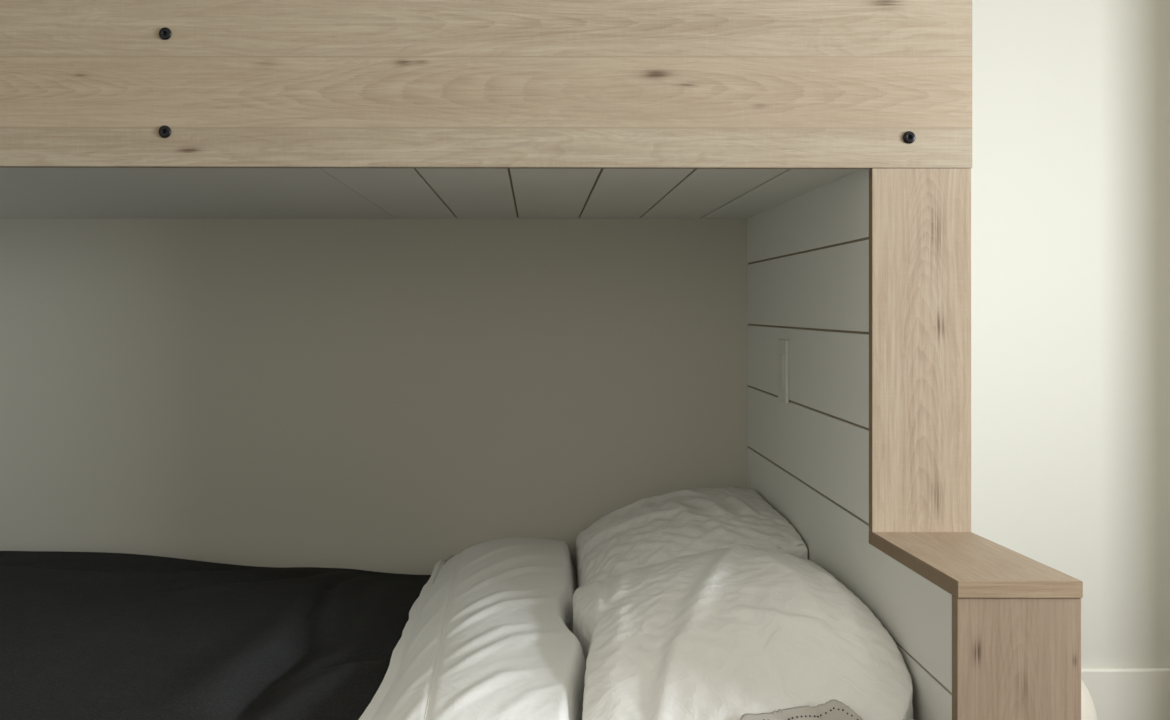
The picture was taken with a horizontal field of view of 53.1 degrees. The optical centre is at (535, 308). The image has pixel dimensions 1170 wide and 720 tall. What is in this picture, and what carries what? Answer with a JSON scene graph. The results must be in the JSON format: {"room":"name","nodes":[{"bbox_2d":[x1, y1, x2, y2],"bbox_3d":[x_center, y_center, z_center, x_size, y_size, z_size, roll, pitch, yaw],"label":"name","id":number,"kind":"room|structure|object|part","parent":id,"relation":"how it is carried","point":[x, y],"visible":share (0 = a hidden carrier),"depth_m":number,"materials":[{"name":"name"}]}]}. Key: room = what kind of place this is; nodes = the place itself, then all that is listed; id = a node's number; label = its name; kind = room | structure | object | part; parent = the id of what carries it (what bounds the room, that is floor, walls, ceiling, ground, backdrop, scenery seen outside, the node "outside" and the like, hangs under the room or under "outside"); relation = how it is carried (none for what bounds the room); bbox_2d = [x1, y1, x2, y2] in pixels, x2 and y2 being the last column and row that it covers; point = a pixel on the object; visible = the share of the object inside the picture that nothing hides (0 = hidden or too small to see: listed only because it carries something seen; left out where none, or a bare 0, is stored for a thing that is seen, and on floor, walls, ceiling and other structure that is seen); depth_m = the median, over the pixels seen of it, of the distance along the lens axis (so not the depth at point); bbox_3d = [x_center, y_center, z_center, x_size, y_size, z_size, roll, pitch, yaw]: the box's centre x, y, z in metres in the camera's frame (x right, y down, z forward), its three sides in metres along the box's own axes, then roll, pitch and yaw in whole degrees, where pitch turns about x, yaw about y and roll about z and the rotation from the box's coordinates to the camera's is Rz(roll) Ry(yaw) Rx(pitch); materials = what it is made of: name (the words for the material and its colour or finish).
{"room":"bedroom","nodes":[
{"label":"bedroom","id":0,"kind":"room"},
{"bbox_2d":[0,0,1169,667],"bbox_3d":[0.385,-0.320,2.805,4.130,2.600,0.100,0,0,0],"label":"wall","id":1,"kind":"structure","parent":0,"point":[397,396],"depth_m":2.75,"materials":[{"name":"white paint"}]},
{"bbox_2d":[1081,668,1169,719],"bbox_3d":[1.135,0.911,2.747,0.963,0.137,0.016,0,0,0],"label":"baseboard","id":2,"kind":"structure","parent":1,"relation":"attached to","point":[1116,693],"depth_m":2.74,"materials":[{"name":"white paint"}]},
{"bbox_3d":[0.385,1.030,0.252,4.130,0.100,5.205,0,0,0],"label":"floor","id":3,"kind":"structure","parent":0,"visible":0},
{"bbox_2d":[0,0,1082,719],"bbox_3d":[-0.466,0.200,2.067,2.224,1.560,1.376,0,0,0],"label":"bunk bed","id":4,"kind":"object","parent":3,"relation":"on","point":[840,131],"visible":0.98,"depth_m":1.73,"materials":[{"name":"brown wood"}]},
{"bbox_3d":[-0.529,-0.217,2.252,2.060,0.009,1.007,0,0,0],"label":"underside panel","id":5,"kind":"part","parent":4,"relation":"part of","materials":[{"name":"white paint"}]},
{"bbox_2d":[778,339,788,403],"bbox_3d":[0.493,0.123,2.333,0.008,0.125,0.077,0,0,0],"label":"wall plate","id":6,"kind":"object","parent":4,"relation":"attached to","point":[783,345],"visible":1,"depth_m":2.31,"materials":[{"name":"white plastic"}]},
{"bbox_3d":[0.501,0.382,2.077,0.009,1.193,1.356,0,0,0],"label":"panel","id":7,"kind":"part","parent":4,"relation":"part of","materials":[{"name":"white paint"}]},
{"bbox_3d":[0.571,0.061,1.739,0.147,0.538,0.018,0,0,0],"label":"post","id":8,"kind":"part","parent":4,"relation":"part of","materials":[{"name":"brown wood"}]},
{"bbox_3d":[-0.532,0.739,2.074,2.035,0.119,1.338,0,0,0],"label":"mattress","id":9,"kind":"object","parent":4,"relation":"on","visible":0},
{"bbox_2d":[0,551,430,719],"bbox_3d":[-0.872,0.608,2.075,1.317,0.140,1.335,0,0,0],"label":"blanket","id":10,"kind":"object","parent":9,"relation":"on","point":[84,635],"visible":0.94,"depth_m":2.03,"materials":[{"name":"grey fabric"}]},
{"bbox_2d":[359,537,585,719],"bbox_3d":[-0.073,0.588,2.069,0.351,0.179,1.349,0,0,0],"label":"pillow","id":11,"kind":"object","parent":9,"relation":"on","point":[489,635],"visible":0.98,"depth_m":1.80,"materials":[{"name":"white fabric"}]},
{"bbox_2d":[575,487,807,587],"bbox_3d":[0.286,0.501,2.422,0.425,0.223,0.604,0,0,0],"label":"pillow","id":12,"kind":"object","parent":9,"relation":"on","point":[647,531],"visible":0.6,"depth_m":2.28,"materials":[{"name":"white fabric"}]},
{"bbox_2d":[573,544,913,719],"bbox_3d":[0.276,0.522,1.774,0.438,0.255,0.698,0,0,0],"label":"pillow","id":13,"kind":"object","parent":9,"relation":"on","point":[737,632],"visible":0.97,"depth_m":1.58,"materials":[{"name":"white fabric"}]},
{"bbox_2d":[1081,679,1097,719],"bbox_3d":[0.846,0.807,2.200,0.386,0.344,0.386,0,0,0],"label":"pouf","id":14,"kind":"object","parent":3,"relation":"on","point":[1088,712],"visible":0.02,"depth_m":2.09,"materials":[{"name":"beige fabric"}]}
]}

